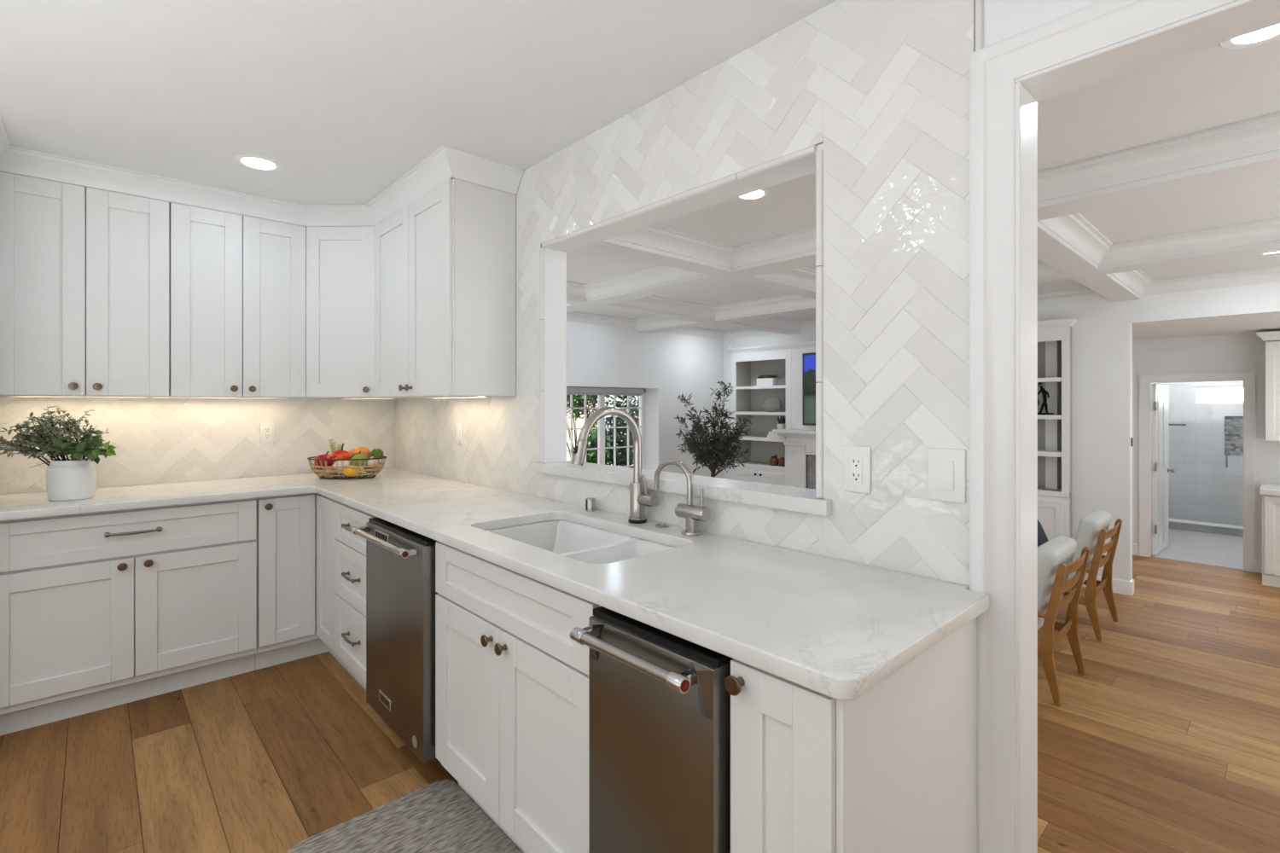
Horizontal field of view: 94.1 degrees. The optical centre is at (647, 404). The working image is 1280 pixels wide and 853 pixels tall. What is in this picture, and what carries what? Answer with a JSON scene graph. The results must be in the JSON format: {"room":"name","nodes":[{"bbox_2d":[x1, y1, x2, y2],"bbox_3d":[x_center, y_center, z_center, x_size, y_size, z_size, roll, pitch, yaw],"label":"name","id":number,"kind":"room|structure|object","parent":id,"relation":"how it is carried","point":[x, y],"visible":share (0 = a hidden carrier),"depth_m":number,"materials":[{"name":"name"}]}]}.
{"room":"kitchen","nodes":[
{"label":"kitchen","id":0,"kind":"room"},
{"bbox_2d":[0,651,458,852],"bbox_3d":[-0.645,1.362,0.606,3.318,0.060,6.400,0,0,-43],"label":"floor","id":1,"kind":"structure","parent":0,"point":[271,759],"depth_m":2.18,"materials":[{"name":"brown wood"}]},
{"bbox_2d":[0,498,256,735],"bbox_3d":[-2.455,0.893,2.834,0.921,0.878,0.655,0,0,-43],"label":"base cabinet","id":2,"kind":"object","parent":1,"relation":"on","point":[99,611],"visible":1,"depth_m":2.59,"materials":[{"name":"paint"}]},
{"bbox_2d":[255,493,352,675],"bbox_3d":[-1.694,0.893,3.341,0.880,0.878,0.946,0,0,-43],"label":"base cabinet","id":3,"kind":"object","parent":1,"relation":"on","point":[295,533],"visible":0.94,"depth_m":3.02,"materials":[{"name":"paint"}]},
{"bbox_2d":[0,467,989,700],"bbox_3d":[-1.122,0.435,2.047,1.806,0.034,3.624,0,0,-43],"label":"countertop","id":4,"kind":"structure","parent":3,"relation":"on","point":[832,628],"depth_m":1.43,"materials":[{"name":"white stone"}]},
{"bbox_2d":[46,458,96,501],"bbox_3d":[-2.561,0.330,2.649,0.162,0.174,0.162,0,0,-43],"label":"ceramic vase","id":5,"kind":"object","parent":4,"relation":"on","point":[66,480],"visible":0.96,"depth_m":2.59,"materials":[{"name":"ceramic"}]},
{"bbox_2d":[0,405,110,468],"bbox_3d":[-2.686,0.175,2.651,0.468,0.345,0.253,0,0,-1],"label":"sprigs","id":6,"kind":"object","parent":5,"relation":"in","point":[40,435],"visible":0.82,"depth_m":2.63,"materials":[{"name":"green plant"}]},
{"bbox_2d":[46,427,110,464],"bbox_3d":[-2.492,0.218,2.627,0.205,0.256,0.173,0,0,3],"label":"sprigs","id":7,"kind":"object","parent":5,"relation":"in","point":[82,449],"visible":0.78,"depth_m":2.61,"materials":[{"name":"green plant"}]},
{"bbox_2d":[100,441,116,455],"bbox_3d":[-2.387,0.192,2.623,0.086,0.064,0.023,0,0,-7],"label":"ivy tip","id":8,"kind":"object","parent":7,"relation":"attached to","point":[110,451],"visible":1,"depth_m":2.63,"materials":[{"name":"green plant"}]},
{"bbox_2d":[307,455,386,479],"bbox_3d":[-1.730,0.359,3.434,0.437,0.115,0.283,0,0,2],"label":"wire basket","id":9,"kind":"object","parent":4,"relation":"on","point":[339,476],"visible":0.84,"depth_m":3.34,"materials":[{"name":"metal"}]},
{"bbox_2d":[314,451,333,469],"bbox_3d":[-1.835,0.312,3.379,0.085,0.102,0.086,0,0,5],"label":"pepper","id":10,"kind":"object","parent":9,"relation":"in","point":[329,463],"visible":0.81,"depth_m":3.35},
{"bbox_2d":[320,468,337,477],"bbox_3d":[-1.790,0.377,3.359,0.059,0.055,0.096,0,0,36],"label":"potato","id":11,"kind":"object","parent":9,"relation":"in","point":[322,473],"visible":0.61,"depth_m":3.33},
{"bbox_2d":[327,439,342,453],"bbox_3d":[-1.853,0.261,3.538,0.078,0.113,0.033,0,0,-43],"label":"herb sprig","id":12,"kind":"object","parent":9,"relation":"in","point":[332,448],"visible":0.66,"depth_m":3.53,"materials":[{"name":"green plant"}]},
{"bbox_2d":[331,443,348,461],"bbox_3d":[-1.790,0.282,3.476,0.100,0.116,0.100,0,0,-5],"label":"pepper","id":13,"kind":"object","parent":9,"relation":"in","point":[334,454],"visible":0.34,"depth_m":3.45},
{"bbox_2d":[333,460,351,470],"bbox_3d":[-1.715,0.342,3.354,0.090,0.066,0.086,0,0,-43],"label":"onion","id":14,"kind":"object","parent":9,"relation":"in","point":[346,462],"visible":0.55,"depth_m":3.32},
{"bbox_2d":[336,453,354,459],"bbox_3d":[-1.728,0.292,3.410,0.118,0.035,0.036,0,0,16],"label":"carrot","id":15,"kind":"object","parent":9,"relation":"in","point":[346,456],"visible":0.96,"depth_m":3.39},
{"bbox_2d":[333,450,360,459],"bbox_3d":[-1.722,0.291,3.415,0.147,0.052,0.036,0,0,-19],"label":"carrot","id":16,"kind":"object","parent":15,"relation":"on","point":[359,452],"visible":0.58,"depth_m":3.40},
{"bbox_2d":[342,466,361,477],"bbox_3d":[-1.660,0.372,3.346,0.066,0.062,0.102,0,0,35],"label":"lemon","id":17,"kind":"object","parent":9,"relation":"in","point":[348,472],"visible":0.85,"depth_m":3.32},
{"bbox_2d":[350,453,367,465],"bbox_3d":[-1.635,0.317,3.379,0.080,0.076,0.088,0,0,24],"label":"lime","id":18,"kind":"object","parent":17,"relation":"on","point":[359,456],"visible":0.7,"depth_m":3.35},
{"bbox_2d":[353,447,371,459],"bbox_3d":[-1.675,0.292,3.489,0.100,0.095,0.100,0,0,-43],"label":"orange","id":19,"kind":"object","parent":9,"relation":"in","point":[364,450],"visible":0.51,"depth_m":3.46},
{"bbox_2d":[363,465,378,473],"bbox_3d":[-1.610,0.367,3.464,0.073,0.058,0.094,0,0,-4],"label":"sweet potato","id":20,"kind":"object","parent":9,"relation":"in","point":[366,465],"visible":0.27,"depth_m":3.43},
{"bbox_2d":[366,455,378,466],"bbox_3d":[-1.580,0.324,3.414,0.059,0.064,0.059,0,0,-22],"label":"garlic","id":21,"kind":"object","parent":9,"relation":"in","point":[369,462],"visible":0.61,"depth_m":3.39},
{"bbox_2d":[370,448,383,459],"bbox_3d":[-1.580,0.287,3.478,0.068,0.073,0.069,0,0,-43],"label":"artichoke","id":22,"kind":"object","parent":9,"relation":"in","point":[377,453],"visible":0.86,"depth_m":3.46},
{"bbox_2d":[487,520,675,564],"bbox_3d":[-0.241,0.551,1.950,0.450,0.196,0.804,0,0,-43],"label":"sink","id":23,"kind":"object","parent":4,"relation":"in","point":[584,544],"visible":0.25,"depth_m":2.03,"materials":[{"name":"ceramic"}]},
{"bbox_2d":[585,497,595,511],"bbox_3d":[-0.225,0.392,2.344,0.044,0.050,0.042,0,0,-43],"label":"air gap","id":24,"kind":"object","parent":4,"relation":"on","point":[590,502],"visible":1,"depth_m":2.33,"materials":[{"name":"silver metal"}]},
{"bbox_2d":[571,406,658,523],"bbox_3d":[-0.109,0.211,2.017,0.316,0.412,0.121,0,0,-43],"label":"kitchen faucet","id":25,"kind":"object","parent":4,"relation":"on","point":[640,497],"visible":1,"depth_m":2.08,"materials":[{"name":"silver metal"}]},
{"bbox_2d":[655,523,669,528],"bbox_3d":[0.049,0.413,2.046,0.050,0.008,0.050,0,0,-43],"label":"switch","id":26,"kind":"object","parent":4,"relation":"on","point":[660,525],"visible":1,"depth_m":2.04,"materials":[{"name":"silver metal"}]},
{"bbox_2d":[653,459,710,535],"bbox_3d":[0.103,0.299,1.969,0.068,0.235,0.241,0,0,-43],"label":"water faucet","id":27,"kind":"object","parent":4,"relation":"on","point":[693,514],"visible":1,"depth_m":1.92,"materials":[{"name":"silver metal"}]},
{"bbox_2d":[334,501,377,690],"bbox_3d":[-1.103,0.893,2.870,0.655,0.878,0.543,0,0,-43],"label":"base cabinet","id":28,"kind":"object","parent":1,"relation":"on","point":[350,549],"visible":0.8,"depth_m":2.70,"materials":[{"name":"paint"}]},
{"bbox_2d":[350,517,437,763],"bbox_3d":[-0.741,0.895,2.421,0.712,0.870,0.587,0,0,-43],"label":"dishwasher","id":29,"kind":"object","parent":1,"relation":"on","point":[400,561],"visible":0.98,"depth_m":2.15,"materials":[{"name":"silver metal"}]},
{"bbox_2d":[286,779,523,852],"bbox_3d":[-0.487,1.324,1.503,0.520,0.013,1.200,0,0,-43],"label":"kitchen mat","id":30,"kind":"object","parent":1,"relation":"on","point":[439,817],"visible":1,"depth_m":1.85,"materials":[{"name":"fabric"}]},
{"bbox_2d":[435,520,600,852],"bbox_3d":[-0.204,0.893,1.901,0.654,0.878,0.876,0,0,-43],"label":"base cabinet","id":31,"kind":"object","parent":1,"relation":"on","point":[512,681],"visible":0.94,"depth_m":1.65,"materials":[{"name":"paint"}]},
{"bbox_2d":[570,606,733,852],"bbox_3d":[0.204,0.895,1.409,0.704,0.870,0.384,0,0,-43],"label":"dishwasher","id":32,"kind":"object","parent":1,"relation":"on","point":[660,701],"visible":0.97,"depth_m":1.19,"materials":[{"name":"metal"}]},
{"bbox_2d":[724,616,977,852],"bbox_3d":[0.440,0.893,1.208,0.654,0.878,0.218,0,0,-43],"label":"base cabinet","id":33,"kind":"object","parent":1,"relation":"on","point":[892,768],"visible":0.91,"depth_m":1.04,"materials":[{"name":"paint"}]},
{"bbox_2d":[0,0,1279,331],"bbox_3d":[1.408,-1.148,3.761,10.620,0.100,8.230,0,0,-43],"label":"ceiling","id":34,"kind":"structure","parent":0,"point":[348,96],"depth_m":2.11,"materials":[{"name":"paint"}]},
{"bbox_2d":[232,154,282,171],"bbox_3d":[-1.766,-1.095,2.704,0.188,0.005,0.188,0,0,-43],"label":"recessed light","id":35,"kind":"object","parent":34,"relation":"in","point":[254,162],"visible":1,"depth_m":2.70,"materials":[{"name":"paint"}]},
{"bbox_2d":[241,157,274,168],"bbox_3d":[-1.766,-1.095,2.704,0.128,0.004,0.128,0,0,-43],"label":"diffuser","id":36,"kind":"object","parent":35,"relation":"attached to","point":[253,163],"depth_m":2.70,"materials":[{"name":"white"}]},
{"bbox_2d":[736,188,769,200],"bbox_3d":[0.537,-1.095,3.096,0.188,0.005,0.188,0,0,-43],"label":"recessed light","id":37,"kind":"object","parent":34,"relation":"in","point":[761,194],"visible":0.6,"depth_m":3.12,"materials":[{"name":"paint"}]},
{"bbox_2d":[739,190,763,198],"bbox_3d":[0.537,-1.095,3.096,0.128,0.004,0.128,0,0,-43],"label":"diffuser","id":38,"kind":"object","parent":37,"relation":"attached to","point":[758,194],"depth_m":3.12,"materials":[{"name":"white"}]},
{"bbox_2d":[566,150,1279,334],"bbox_3d":[1.945,-1.027,4.178,5.333,0.143,8.110,0,0,-43],"label":"ceiling beams","id":39,"kind":"structure","parent":34,"relation":"attached to","point":[1070,263],"depth_m":3.95,"materials":[{"name":"paint"}]},
{"bbox_2d":[1218,23,1279,48],"bbox_3d":[1.796,-1.095,1.740,0.188,0.005,0.188,0,0,-43],"label":"recessed light","id":40,"kind":"object","parent":34,"relation":"in","point":[1260,37],"visible":0.52,"depth_m":1.78,"materials":[{"name":"paint"}]},
{"bbox_2d":[1232,23,1279,43],"bbox_3d":[1.796,-1.095,1.740,0.128,0.004,0.128,0,0,-43],"label":"diffuser","id":41,"kind":"object","parent":40,"relation":"attached to","point":[1271,32],"depth_m":1.77,"materials":[{"name":"white"}]},
{"bbox_2d":[1257,251,1279,255],"bbox_3d":[4.458,-1.095,4.253,0.188,0.005,0.188,0,0,-43],"label":"recessed light","id":42,"kind":"object","parent":34,"relation":"in","point":[1277,252],"visible":0.19,"depth_m":4.31,"materials":[{"name":"paint"}]},
{"bbox_2d":[566,321,723,478],"bbox_3d":[-0.803,0.322,7.432,5.735,2.840,0.400,0,0,-43],"label":"wall","id":43,"kind":"structure","parent":0,"point":[667,366],"depth_m":8.12,"materials":[{"name":"paint"}]},
{"bbox_2d":[566,389,645,469],"bbox_3d":[-0.930,0.429,7.440,2.400,1.305,0.055,0,0,-43],"label":"window","id":44,"kind":"structure","parent":43,"relation":"in","point":[610,440],"depth_m":7.80,"materials":[{"name":"paint"}]},
{"bbox_2d":[566,386,643,395],"bbox_3d":[-0.911,-0.172,7.346,2.280,0.098,0.080,0,0,-43],"label":"roller shade","id":45,"kind":"object","parent":44,"relation":"attached to","point":[570,390],"visible":0.59,"depth_m":7.63,"materials":[{"name":"fabric"}]},
{"bbox_2d":[396,0,1101,587],"bbox_3d":[0.523,0.322,1.697,0.125,2.840,6.408,0,0,-43],"label":"wall","id":46,"kind":"structure","parent":0,"point":[1003,20],"depth_m":2.07,"materials":[{"name":"paint"}]},
{"bbox_2d":[0,116,523,226],"bbox_3d":[-1.690,-1.049,2.656,1.806,0.098,1.325,0,0,-43],"label":"trim","id":47,"kind":"structure","parent":46,"relation":"attached to","point":[445,163],"depth_m":2.82,"materials":[{"name":"paint"}]},
{"bbox_2d":[305,226,420,398],"bbox_3d":[-1.709,-0.522,3.560,0.603,0.960,0.605,0,0,-43],"label":"upper cabinet","id":48,"kind":"object","parent":46,"relation":"attached to","point":[340,261],"visible":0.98,"depth_m":3.34,"materials":[{"name":"paint"}]},
{"bbox_2d":[340,397,392,399],"bbox_3d":[-1.707,-0.039,3.618,0.300,0.006,0.040,0,0,2],"label":"light","id":49,"kind":"object","parent":48,"relation":"attached to","point":[340,398],"visible":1,"depth_m":3.60,"materials":[{"name":"white plastic"}]},
{"bbox_2d":[374,178,515,397],"bbox_3d":[-1.087,-0.522,3.071,0.356,0.960,0.962,0,0,-43],"label":"upper cabinet","id":50,"kind":"object","parent":46,"relation":"attached to","point":[445,262],"visible":0.99,"depth_m":2.78,"materials":[{"name":"paint"}]},
{"bbox_2d":[425,395,487,398],"bbox_3d":[-0.993,-0.039,3.054,0.040,0.006,0.620,0,0,-43],"label":"light","id":51,"kind":"object","parent":50,"relation":"attached to","point":[468,396],"visible":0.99,"depth_m":3.03,"materials":[{"name":"white plastic"}]},
{"bbox_2d":[532,460,831,516],"bbox_3d":[0.048,0.280,2.205,0.181,0.041,1.468,0,0,-43],"label":"ledge","id":52,"kind":"object","parent":46,"relation":"attached to","point":[796,499],"visible":0.88,"depth_m":1.96,"materials":[{"name":"white stone"}]},
{"bbox_2d":[395,0,974,586],"bbox_3d":[-0.474,-0.341,2.680,0.007,1.514,3.590,0,0,-43],"label":"wall tiles","id":53,"kind":"structure","parent":46,"relation":"attached to","point":[420,429],"depth_m":1.59,"materials":[{"name":"tile"}]},
{"bbox_2d":[456,423,462,445],"bbox_3d":[-1.038,0.160,3.274,0.011,0.118,0.072,0,0,-43],"label":"wall switch","id":54,"kind":"object","parent":53,"relation":"attached to","point":[459,426],"visible":1,"depth_m":3.26,"materials":[{"name":"white plastic"}]},
{"bbox_2d":[843,446,870,494],"bbox_3d":[0.550,0.170,1.567,0.008,0.120,0.074,0,0,-43],"label":"wall outlet","id":55,"kind":"object","parent":53,"relation":"attached to","point":[857,459],"visible":1,"depth_m":1.56,"materials":[{"name":"white plastic"}]},
{"bbox_2d":[850,456,862,482],"bbox_3d":[0.548,0.170,1.565,0.002,0.067,0.034,0,0,-43],"label":"receptacle","id":56,"kind":"object","parent":55,"relation":"attached to","point":[856,462],"depth_m":1.56,"materials":[{"name":"white plastic"}]},
{"bbox_2d":[928,448,965,503],"bbox_3d":[0.702,0.166,1.401,0.011,0.124,0.083,0,0,-43],"label":"wall switch","id":57,"kind":"object","parent":53,"relation":"attached to","point":[946,467],"visible":1,"depth_m":1.40,"materials":[{"name":"white plastic"}]},
{"bbox_2d":[540,0,983,498],"bbox_3d":[0.136,-0.420,2.018,0.014,1.355,1.825,0,0,-43],"label":"trim","id":58,"kind":"structure","parent":46,"relation":"attached to","point":[808,151],"depth_m":1.69,"materials":[{"name":"ceramic"}]},
{"bbox_2d":[969,0,1238,852],"bbox_3d":[1.137,0.267,0.929,0.030,2.129,1.173,0,0,-43],"label":"trim","id":59,"kind":"structure","parent":46,"relation":"attached to","point":[994,69],"depth_m":1.32,"materials":[{"name":"paint"}]},
{"bbox_2d":[1015,0,1279,852],"bbox_3d":[1.192,0.513,0.980,0.131,2.456,1.008,0,0,-43],"label":"trim","id":60,"kind":"structure","parent":46,"relation":"attached to","point":[1240,18],"depth_m":1.30,"materials":[{"name":"paint"}]},
{"bbox_2d":[791,347,815,488],"bbox_3d":[2.775,0.496,7.356,0.395,2.492,2.073,0,0,-43],"label":"wall","id":61,"kind":"structure","parent":0,"point":[797,353],"depth_m":7.91,"materials":[{"name":"paint"}]},
{"bbox_2d":[802,352,818,425],"bbox_3d":[2.611,-0.203,7.205,0.048,0.940,1.680,0,0,-43],"label":"wall screen","id":62,"kind":"object","parent":61,"relation":"attached to","point":[809,382],"visible":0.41,"depth_m":7.73,"materials":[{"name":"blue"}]},
{"bbox_2d":[566,111,1279,339],"bbox_3d":[1.945,-1.041,4.178,5.334,0.114,8.110,0,0,-43],"label":"ceiling","id":63,"kind":"structure","parent":0,"point":[1260,135],"depth_m":3.91,"materials":[{"name":"paint"}]},
{"bbox_2d":[723,281,1279,581],"bbox_3d":[3.944,0.322,6.034,0.120,2.840,8.110,0,0,-43],"label":"wall","id":64,"kind":"structure","parent":0,"point":[1102,335],"depth_m":5.55,"materials":[{"name":"paint"}]},
{"bbox_2d":[726,318,1077,354],"bbox_3d":[2.647,-0.786,7.236,0.145,0.069,4.234,0,0,-43],"label":"trim","id":65,"kind":"structure","parent":64,"relation":"attached to","point":[1070,322],"depth_m":7.84,"materials":[{"name":"paint"}]},
{"bbox_2d":[1082,576,1134,595],"bbox_3d":[4.300,1.676,5.639,0.133,0.129,0.454,0,0,-43],"label":"baseboard","id":66,"kind":"structure","parent":64,"relation":"attached to","point":[1124,587],"depth_m":5.48,"materials":[{"name":"paint"}]},
{"bbox_2d":[1037,526,1279,852],"bbox_3d":[3.464,1.767,5.588,9.479,0.050,8.108,0,0,-43],"label":"floor","id":67,"kind":"structure","parent":0,"point":[1137,752],"depth_m":3.32,"materials":[{"name":"brown wood"}]},
{"bbox_2d":[674,380,751,477],"bbox_3d":[0.797,0.724,7.137,0.924,2.034,0.574,0,0,-6],"label":"tree","id":68,"kind":"object","parent":67,"relation":"on","point":[699,447],"visible":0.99,"depth_m":7.09,"materials":[{"name":"green plant"}]},
{"bbox_2d":[731,349,791,485],"bbox_3d":[1.692,0.495,8.470,0.424,2.493,1.027,0,0,-43],"label":"bookcase","id":69,"kind":"object","parent":67,"relation":"on","point":[747,398],"visible":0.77,"depth_m":8.65,"materials":[{"name":"paint"}]},
{"bbox_2d":[756,374,777,385],"bbox_3d":[1.669,-0.347,8.398,0.169,0.161,0.356,0,0,-43],"label":"succulent planter","id":70,"kind":"object","parent":69,"relation":"on","point":[770,380],"visible":0.99,"depth_m":8.33,"materials":[{"name":"white ceramic"}]},
{"bbox_2d":[762,398,781,412],"bbox_3d":[1.745,0.005,8.365,0.260,0.188,0.259,0,0,-43],"label":"vase","id":71,"kind":"object","parent":69,"relation":"on","point":[769,404],"visible":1,"depth_m":8.27,"materials":[{"name":"ceramic"}]},
{"bbox_2d":[769,454,778,465],"bbox_3d":[1.756,0.765,8.280,0.116,0.152,0.116,0,0,17],"label":"pot","id":72,"kind":"object","parent":69,"relation":"on","point":[773,461],"visible":0.99,"depth_m":8.24,"materials":[{"name":"ceramic"}]},
{"bbox_2d":[767,434,785,438],"bbox_3d":[1.822,0.437,8.239,0.180,0.045,0.300,0,0,-43],"label":"book","id":73,"kind":"object","parent":69,"relation":"on","point":[768,436],"visible":0.49,"depth_m":8.18,"materials":[{"name":"white paper"}]},
{"bbox_2d":[768,431,777,435],"bbox_3d":[1.825,0.394,8.235,0.180,0.040,0.260,0,0,-43],"label":"book","id":74,"kind":"object","parent":73,"relation":"on","point":[770,433],"visible":0.34,"depth_m":8.22,"materials":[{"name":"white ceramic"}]},
{"bbox_2d":[778,457,785,466],"bbox_3d":[1.851,0.779,8.177,0.116,0.123,0.115,0,0,-43],"label":"pot","id":75,"kind":"object","parent":69,"relation":"on","point":[782,461],"visible":0.81,"depth_m":8.13,"materials":[{"name":"ceramic"}]},
{"bbox_2d":[772,429,815,489],"bbox_3d":[2.664,1.037,7.243,0.400,1.410,2.484,0,0,-43],"label":"fireplace mantel","id":76,"kind":"object","parent":67,"relation":"on","point":[799,444],"visible":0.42,"depth_m":7.82,"materials":[{"name":"paint"}]},
{"bbox_2d":[772,429,815,438],"bbox_3d":[2.572,0.379,7.157,0.148,0.095,2.484,0,0,-43],"label":"mantel shelf","id":77,"kind":"object","parent":76,"relation":"attached to","point":[783,433],"depth_m":7.79,"materials":[{"name":"paint"}]},
{"bbox_2d":[776,415,785,429],"bbox_3d":[1.845,0.253,8.213,0.130,0.238,0.130,0,0,-43],"label":"snake plant","id":78,"kind":"object","parent":77,"relation":"on","point":[782,425],"visible":0.82,"depth_m":8.18,"materials":[{"name":"green plant"}]},
{"bbox_2d":[1037,326,1071,541],"bbox_3d":[3.805,0.495,6.194,0.424,2.493,1.026,0,0,-43],"label":"bookcase","id":79,"kind":"object","parent":67,"relation":"on","point":[1054,505],"visible":0.17,"depth_m":5.78,"materials":[{"name":"paint"}]},
{"bbox_2d":[1037,382,1053,414],"bbox_3d":[3.923,-0.062,5.946,0.120,0.322,0.190,0,0,-43],"label":"statuette","id":80,"kind":"object","parent":79,"relation":"on","point":[1044,393],"visible":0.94,"depth_m":5.91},
{"bbox_2d":[1037,535,1089,706],"bbox_3d":[2.347,1.296,3.913,0.641,0.891,0.819,0,0,-43],"label":"dining chair","id":81,"kind":"object","parent":67,"relation":"on","point":[1056,564],"visible":0.6,"depth_m":3.55,"materials":[{"name":"brown wood"}]},
{"bbox_2d":[1037,535,1076,629],"bbox_3d":[2.510,1.108,3.742,0.530,0.514,0.210,0,0,-43],"label":"cushion","id":82,"kind":"object","parent":81,"relation":"on","point":[1060,549],"depth_m":3.56,"materials":[{"name":"fabric"}]},
{"bbox_2d":[1062,510,1122,641],"bbox_3d":[3.302,1.296,4.854,0.641,0.891,0.819,0,0,-43],"label":"dining chair","id":83,"kind":"object","parent":67,"relation":"on","point":[1092,532],"visible":0.59,"depth_m":4.50,"materials":[{"name":"brown wood"}]},
{"bbox_2d":[1037,519,1047,546],"bbox_3d":[3.143,1.042,4.846,0.205,0.387,0.430,0,0,27],"label":"throw pillow","id":84,"kind":"object","parent":83,"relation":"on","point":[1042,538],"visible":0.2,"depth_m":4.67,"materials":[{"name":"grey fabric"}]},
{"bbox_2d":[1067,510,1111,581],"bbox_3d":[3.465,1.108,4.683,0.530,0.514,0.210,0,0,-43],"label":"cushion","id":85,"kind":"object","parent":83,"relation":"on","point":[1090,526],"depth_m":4.52,"materials":[{"name":"fabric"}]},
{"bbox_2d":[1151,519,1243,537],"bbox_3d":[7.665,1.692,8.117,0.120,0.100,1.900,0,0,-43],"label":"trim","id":86,"kind":"structure","parent":67,"relation":"on","point":[1207,529],"depth_m":8.11,"materials":[{"name":"grey tile"}]},
{"bbox_2d":[1151,517,1243,529],"bbox_3d":[7.665,1.629,8.117,0.140,0.024,1.900,0,0,-43],"label":"trim","id":87,"kind":"structure","parent":86,"relation":"on","point":[1170,520],"depth_m":8.09,"materials":[{"name":"paint"}]},
{"bbox_2d":[1151,383,1243,526],"bbox_3d":[7.648,0.666,8.101,0.058,1.900,1.880,0,0,-43],"label":"screen","id":88,"kind":"object","parent":87,"relation":"on","point":[1195,410],"visible":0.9,"depth_m":8.16,"materials":[{"name":"clear glass"}]},
{"bbox_2d":[1262,494,1279,587],"bbox_3d":[6.549,1.304,5.512,0.600,0.875,1.200,0,0,-43],"label":"base cabinet","id":89,"kind":"object","parent":67,"relation":"on","point":[1271,504],"visible":0.96,"depth_m":5.71,"materials":[{"name":"paint"}]},
{"bbox_2d":[1259,483,1279,496],"bbox_3d":[6.537,0.839,5.511,0.619,0.054,1.215,0,0,-43],"label":"countertop","id":90,"kind":"structure","parent":89,"relation":"on","point":[1265,489],"depth_m":5.73,"materials":[{"name":"white stone"}]},
{"bbox_2d":[1045,332,1279,560],"bbox_3d":[6.080,0.287,5.213,1.895,2.910,4.000,0,0,-43],"label":"wall","id":91,"kind":"structure","parent":0,"point":[1240,352],"depth_m":6.27,"materials":[{"name":"paint"}]},
{"bbox_2d":[1152,384,1175,555],"bbox_3d":[6.131,0.746,7.080,0.775,1.975,0.102,0,0,-40],"label":"door","id":92,"kind":"structure","parent":91,"relation":"in","point":[1160,392],"depth_m":6.98,"materials":[{"name":"paint"}]},
{"bbox_2d":[1139,371,1255,572],"bbox_3d":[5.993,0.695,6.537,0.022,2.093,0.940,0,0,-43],"label":"trim","id":93,"kind":"structure","parent":91,"relation":"attached to","point":[1248,377],"depth_m":6.45,"materials":[{"name":"paint"}]},
{"bbox_2d":[1132,543,1262,573],"bbox_3d":[5.879,1.676,6.665,0.014,0.129,1.393,0,0,-43],"label":"baseboard","id":94,"kind":"structure","parent":91,"relation":"attached to","point":[1135,547],"depth_m":6.19,"materials":[{"name":"paint"}]},
{"bbox_2d":[1256,331,1279,441],"bbox_3d":[6.611,-0.181,5.590,0.402,1.075,1.260,0,0,-43],"label":"upper cabinet","id":95,"kind":"object","parent":91,"relation":"attached to","point":[1271,348],"visible":1,"depth_m":5.87,"materials":[{"name":"paint"}]},
{"bbox_2d":[1151,381,1243,523],"bbox_3d":[8.318,0.387,8.723,0.100,2.710,1.900,0,0,-43],"label":"wall","id":96,"kind":"structure","parent":0,"point":[1208,382],"depth_m":8.63,"materials":[{"name":"paint"}]},
{"bbox_2d":[1132,313,1279,340],"bbox_3d":[6.044,-0.808,5.179,1.795,0.120,4.000,0,0,-43],"label":"ceiling","id":97,"kind":"structure","parent":0,"point":[1260,322],"depth_m":5.74,"materials":[{"name":"paint"}]},
{"bbox_3d":[-2.402,0.117,3.429,1.815,2.430,0.112,0,0,-43],"label":"wall","id":98,"kind":"structure","parent":0,"visible":0},
{"bbox_2d":[0,397,395,494],"bbox_3d":[-2.361,0.182,3.382,1.810,0.540,0.013,0,0,-43],"label":"wall","id":99,"kind":"structure","parent":98,"relation":"attached to","point":[52,398],"depth_m":3.28,"materials":[{"name":"paint"}]},
{"bbox_2d":[0,171,169,396],"bbox_3d":[-2.673,-0.522,2.835,0.604,0.960,0.356,0,0,-43],"label":"upper cabinet","id":100,"kind":"object","parent":99,"relation":"attached to","point":[84,271],"visible":0.99,"depth_m":2.72,"materials":[{"name":"paint"}]},
{"bbox_2d":[6,395,151,397],"bbox_3d":[-2.719,-0.039,2.870,0.500,0.006,0.040,0,0,-43],"label":"light","id":101,"kind":"object","parent":100,"relation":"attached to","point":[7,396],"visible":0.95,"depth_m":2.82,"materials":[{"name":"white plastic"}]},
{"bbox_2d":[0,395,394,494],"bbox_3d":[-2.357,0.174,3.377,1.805,0.484,0.007,0,0,-43],"label":"wall tiles","id":102,"kind":"structure","parent":99,"relation":"attached to","point":[348,418],"depth_m":3.27,"materials":[{"name":"tile"}]},
{"bbox_2d":[260,422,273,442],"bbox_3d":[-2.227,0.164,3.488,0.072,0.118,0.008,0,0,-43],"label":"wall outlet","id":103,"kind":"object","parent":102,"relation":"attached to","point":[266,429],"visible":1,"depth_m":3.49,"materials":[{"name":"white plastic"}]},
{"bbox_2d":[263,427,270,438],"bbox_3d":[-2.226,0.164,3.486,0.034,0.067,0.002,0,0,-43],"label":"receptacle","id":104,"kind":"object","parent":103,"relation":"attached to","point":[266,430],"depth_m":3.48,"materials":[{"name":"white plastic"}]},
{"bbox_2d":[168,202,305,397],"bbox_3d":[-2.232,-0.522,3.244,0.594,0.960,0.356,0,0,-43],"label":"upper cabinet","id":105,"kind":"object","parent":99,"relation":"attached to","point":[237,282],"visible":1,"depth_m":3.11,"materials":[{"name":"paint"}]},
{"bbox_2d":[148,396,288,398],"bbox_3d":[-2.316,-0.039,3.244,0.620,0.006,0.040,0,0,-43],"label":"light","id":106,"kind":"object","parent":105,"relation":"attached to","point":[148,397],"visible":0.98,"depth_m":3.17,"materials":[{"name":"white plastic"}]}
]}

